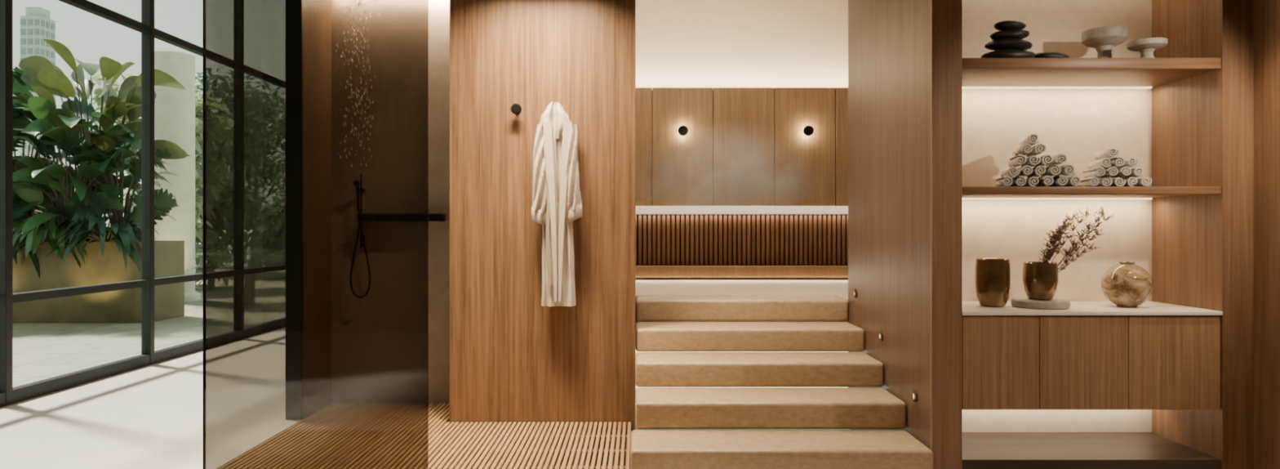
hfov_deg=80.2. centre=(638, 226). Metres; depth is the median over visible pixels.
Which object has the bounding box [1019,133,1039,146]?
roll
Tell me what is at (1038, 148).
roll
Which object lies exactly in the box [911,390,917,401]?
step light
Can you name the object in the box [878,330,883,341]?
step light
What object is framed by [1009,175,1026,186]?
roll
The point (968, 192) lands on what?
shelf
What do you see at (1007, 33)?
pebble
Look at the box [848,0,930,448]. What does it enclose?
wall
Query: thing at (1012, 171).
roll
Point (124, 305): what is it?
planter box
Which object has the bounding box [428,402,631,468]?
duckboard
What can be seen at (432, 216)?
shower shelf
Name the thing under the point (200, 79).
tree
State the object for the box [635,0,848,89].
wall
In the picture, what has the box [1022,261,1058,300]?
vase
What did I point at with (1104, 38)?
footed bowl
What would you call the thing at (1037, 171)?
roll
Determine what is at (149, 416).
floor
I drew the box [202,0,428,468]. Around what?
screen
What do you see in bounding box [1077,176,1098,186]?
roll
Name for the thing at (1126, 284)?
round vase
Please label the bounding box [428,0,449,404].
wall
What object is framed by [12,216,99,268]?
trailing plant
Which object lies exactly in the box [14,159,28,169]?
leaf plant
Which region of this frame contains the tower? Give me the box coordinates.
[20,6,55,212]
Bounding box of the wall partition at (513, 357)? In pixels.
[449,0,635,429]
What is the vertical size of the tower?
59.500 m
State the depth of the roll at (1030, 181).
3.87 m
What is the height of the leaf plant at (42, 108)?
2.172 m
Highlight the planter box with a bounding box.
[12,240,184,322]
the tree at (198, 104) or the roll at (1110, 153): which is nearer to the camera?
the roll at (1110, 153)
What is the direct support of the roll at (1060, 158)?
on the roll at (1055, 169)
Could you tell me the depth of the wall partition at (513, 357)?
4.87 m
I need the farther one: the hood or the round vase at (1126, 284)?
the hood
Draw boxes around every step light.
[853,288,857,297]
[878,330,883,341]
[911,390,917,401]
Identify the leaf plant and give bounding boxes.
[12,38,186,217]
[12,66,35,98]
[12,96,99,226]
[12,96,141,263]
[12,135,26,155]
[12,191,27,204]
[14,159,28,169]
[33,202,53,215]
[46,118,191,248]
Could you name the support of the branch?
in the vase at (1040, 280)
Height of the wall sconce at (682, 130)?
0.112 m
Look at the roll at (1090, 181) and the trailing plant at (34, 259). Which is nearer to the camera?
the roll at (1090, 181)
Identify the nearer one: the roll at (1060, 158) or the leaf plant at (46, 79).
the roll at (1060, 158)
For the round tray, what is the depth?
3.88 m
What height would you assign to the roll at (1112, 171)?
0.047 m
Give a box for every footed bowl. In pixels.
[1080,25,1128,57]
[1126,37,1168,57]
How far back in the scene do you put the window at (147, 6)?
6.87 m
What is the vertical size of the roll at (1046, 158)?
0.055 m
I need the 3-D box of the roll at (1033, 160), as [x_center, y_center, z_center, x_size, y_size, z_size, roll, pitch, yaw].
[2.056,-0.337,3.988,0.054,0.048,0.260,0,0,17]
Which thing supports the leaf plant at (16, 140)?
in the planter box
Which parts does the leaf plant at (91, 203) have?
stem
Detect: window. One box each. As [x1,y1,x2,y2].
[0,0,150,405]
[0,295,5,407]
[141,0,202,364]
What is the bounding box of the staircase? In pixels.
[630,295,933,468]
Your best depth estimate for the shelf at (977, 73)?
3.85 m
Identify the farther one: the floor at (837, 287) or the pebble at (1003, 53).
the floor at (837, 287)
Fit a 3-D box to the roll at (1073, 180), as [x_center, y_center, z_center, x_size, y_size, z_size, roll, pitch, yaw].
[2.231,-0.227,3.936,0.048,0.053,0.260,0,0,17]
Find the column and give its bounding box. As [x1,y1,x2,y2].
[154,50,200,302]
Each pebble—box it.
[981,48,1035,57]
[984,38,1032,50]
[989,29,1029,39]
[994,19,1026,31]
[1034,51,1069,57]
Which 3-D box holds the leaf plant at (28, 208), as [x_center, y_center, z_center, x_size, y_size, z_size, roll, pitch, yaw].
[-8.374,-0.762,10.325,1.962,2.076,1.588,0,0,-30]
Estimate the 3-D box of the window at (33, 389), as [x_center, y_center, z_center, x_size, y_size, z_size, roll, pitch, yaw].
[-4.452,-0.900,6.085,0.085,4.300,1.570,0,0,0]
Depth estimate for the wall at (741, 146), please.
8.60 m
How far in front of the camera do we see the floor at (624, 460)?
4.46 m
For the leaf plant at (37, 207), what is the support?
in the planter box
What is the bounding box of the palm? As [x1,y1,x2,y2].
[184,252,202,272]
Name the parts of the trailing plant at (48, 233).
stem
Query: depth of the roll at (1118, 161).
3.87 m
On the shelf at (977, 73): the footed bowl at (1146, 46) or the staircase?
the footed bowl at (1146, 46)
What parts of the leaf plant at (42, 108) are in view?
stem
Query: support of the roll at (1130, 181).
on the shelf at (968, 192)
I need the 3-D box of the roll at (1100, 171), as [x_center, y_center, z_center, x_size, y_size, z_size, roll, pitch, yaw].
[2.404,-0.281,4.012,0.045,0.049,0.260,0,0,17]
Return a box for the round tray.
[1011,297,1070,309]
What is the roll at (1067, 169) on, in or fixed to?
on the roll at (1060, 180)
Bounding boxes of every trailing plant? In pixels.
[12,213,46,278]
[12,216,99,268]
[48,213,159,271]
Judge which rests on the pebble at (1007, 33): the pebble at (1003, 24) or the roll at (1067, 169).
the pebble at (1003, 24)
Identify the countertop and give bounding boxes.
[962,301,1222,315]
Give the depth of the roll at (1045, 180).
3.86 m
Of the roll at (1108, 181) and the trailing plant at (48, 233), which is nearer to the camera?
the roll at (1108, 181)
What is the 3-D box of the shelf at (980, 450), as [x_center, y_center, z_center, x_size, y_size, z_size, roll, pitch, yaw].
[2.257,1.282,4.045,1.295,0.237,0.510,0,0,0]
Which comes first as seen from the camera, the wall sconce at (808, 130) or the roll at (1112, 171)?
the roll at (1112, 171)
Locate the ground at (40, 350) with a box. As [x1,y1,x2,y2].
[12,261,202,386]
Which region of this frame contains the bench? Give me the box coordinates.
[635,205,848,279]
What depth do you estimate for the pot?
3.95 m
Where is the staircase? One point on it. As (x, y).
(655, 407)
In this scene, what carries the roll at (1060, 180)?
on the shelf at (968, 192)
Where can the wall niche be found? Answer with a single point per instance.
(1078, 124)
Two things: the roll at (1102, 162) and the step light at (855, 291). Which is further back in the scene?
the step light at (855, 291)
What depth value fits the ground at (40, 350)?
8.37 m
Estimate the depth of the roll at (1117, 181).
3.87 m
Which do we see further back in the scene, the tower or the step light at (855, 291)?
the tower
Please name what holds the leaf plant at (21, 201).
in the planter box
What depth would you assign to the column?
12.78 m
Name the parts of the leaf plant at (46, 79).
stem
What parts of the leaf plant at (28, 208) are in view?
stem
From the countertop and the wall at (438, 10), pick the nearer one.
the countertop
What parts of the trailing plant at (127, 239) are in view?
stem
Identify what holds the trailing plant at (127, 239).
in the planter box
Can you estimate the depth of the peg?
4.80 m
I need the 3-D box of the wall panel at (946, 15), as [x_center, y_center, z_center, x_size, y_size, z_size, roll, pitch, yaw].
[1.535,-0.125,3.790,0.150,3.050,0.020,0,0,0]
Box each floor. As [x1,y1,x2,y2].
[0,350,202,468]
[448,420,633,465]
[635,279,848,323]
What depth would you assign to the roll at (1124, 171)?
3.86 m
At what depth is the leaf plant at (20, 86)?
10.56 m
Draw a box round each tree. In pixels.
[12,142,40,214]
[75,73,202,289]
[195,71,202,257]
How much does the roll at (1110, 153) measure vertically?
0.045 m
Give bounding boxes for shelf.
[428,213,445,221]
[962,57,1221,88]
[962,186,1221,199]
[962,431,1221,468]
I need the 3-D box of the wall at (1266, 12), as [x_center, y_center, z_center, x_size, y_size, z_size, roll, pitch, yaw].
[3.130,-0.825,4.250,0.140,4.450,11.700,0,0,0]
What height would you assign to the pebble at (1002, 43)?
0.060 m
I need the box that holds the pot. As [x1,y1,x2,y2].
[975,257,1010,306]
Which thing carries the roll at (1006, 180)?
on the shelf at (968, 192)
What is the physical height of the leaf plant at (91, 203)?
1.696 m
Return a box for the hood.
[539,101,570,138]
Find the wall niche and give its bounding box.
[962,0,1151,431]
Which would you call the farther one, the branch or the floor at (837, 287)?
the floor at (837, 287)
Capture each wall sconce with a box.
[678,125,688,135]
[803,125,813,135]
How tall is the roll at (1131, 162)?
0.044 m
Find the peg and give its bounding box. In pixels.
[511,103,521,114]
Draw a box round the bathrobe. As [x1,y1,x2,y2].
[531,101,582,306]
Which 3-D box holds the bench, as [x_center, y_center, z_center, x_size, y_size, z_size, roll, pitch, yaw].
[0.850,0.155,7.905,4.100,0.710,1.350,0,0,0]
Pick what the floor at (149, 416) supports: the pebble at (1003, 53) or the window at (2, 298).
the window at (2, 298)
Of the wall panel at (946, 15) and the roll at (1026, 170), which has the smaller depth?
the wall panel at (946, 15)
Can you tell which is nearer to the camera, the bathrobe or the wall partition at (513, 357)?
the bathrobe
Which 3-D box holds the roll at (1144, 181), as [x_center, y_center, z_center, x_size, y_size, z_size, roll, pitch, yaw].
[2.599,-0.225,3.951,0.050,0.044,0.260,0,0,17]
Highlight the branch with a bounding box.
[1037,205,1114,271]
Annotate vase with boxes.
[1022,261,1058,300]
[1101,261,1153,307]
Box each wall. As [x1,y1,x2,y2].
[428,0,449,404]
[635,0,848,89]
[635,87,848,205]
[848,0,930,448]
[1253,0,1279,468]
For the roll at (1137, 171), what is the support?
on the roll at (1144, 181)
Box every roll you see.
[995,175,1013,186]
[1000,166,1020,177]
[1008,154,1026,167]
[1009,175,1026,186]
[1012,143,1032,155]
[1015,164,1032,176]
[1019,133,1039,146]
[1020,155,1040,166]
[1022,176,1039,186]
[1025,143,1046,157]
[1026,164,1045,177]
[1032,154,1053,167]
[1034,175,1053,186]
[1040,164,1061,176]
[1044,153,1066,166]
[1047,174,1067,186]
[1054,164,1075,176]
[1062,175,1080,186]
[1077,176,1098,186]
[1082,166,1105,177]
[1088,157,1111,168]
[1094,147,1119,159]
[1095,177,1112,186]
[1096,166,1118,178]
[1105,155,1124,168]
[1109,166,1131,177]
[1109,177,1125,186]
[1115,157,1138,168]
[1120,167,1145,178]
[1122,176,1137,186]
[1132,177,1151,186]
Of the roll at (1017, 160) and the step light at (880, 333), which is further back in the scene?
the step light at (880, 333)
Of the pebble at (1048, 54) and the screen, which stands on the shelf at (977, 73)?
the pebble at (1048, 54)
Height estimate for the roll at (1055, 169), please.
0.056 m
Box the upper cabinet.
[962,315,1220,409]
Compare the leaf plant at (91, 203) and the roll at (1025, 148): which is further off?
the leaf plant at (91, 203)

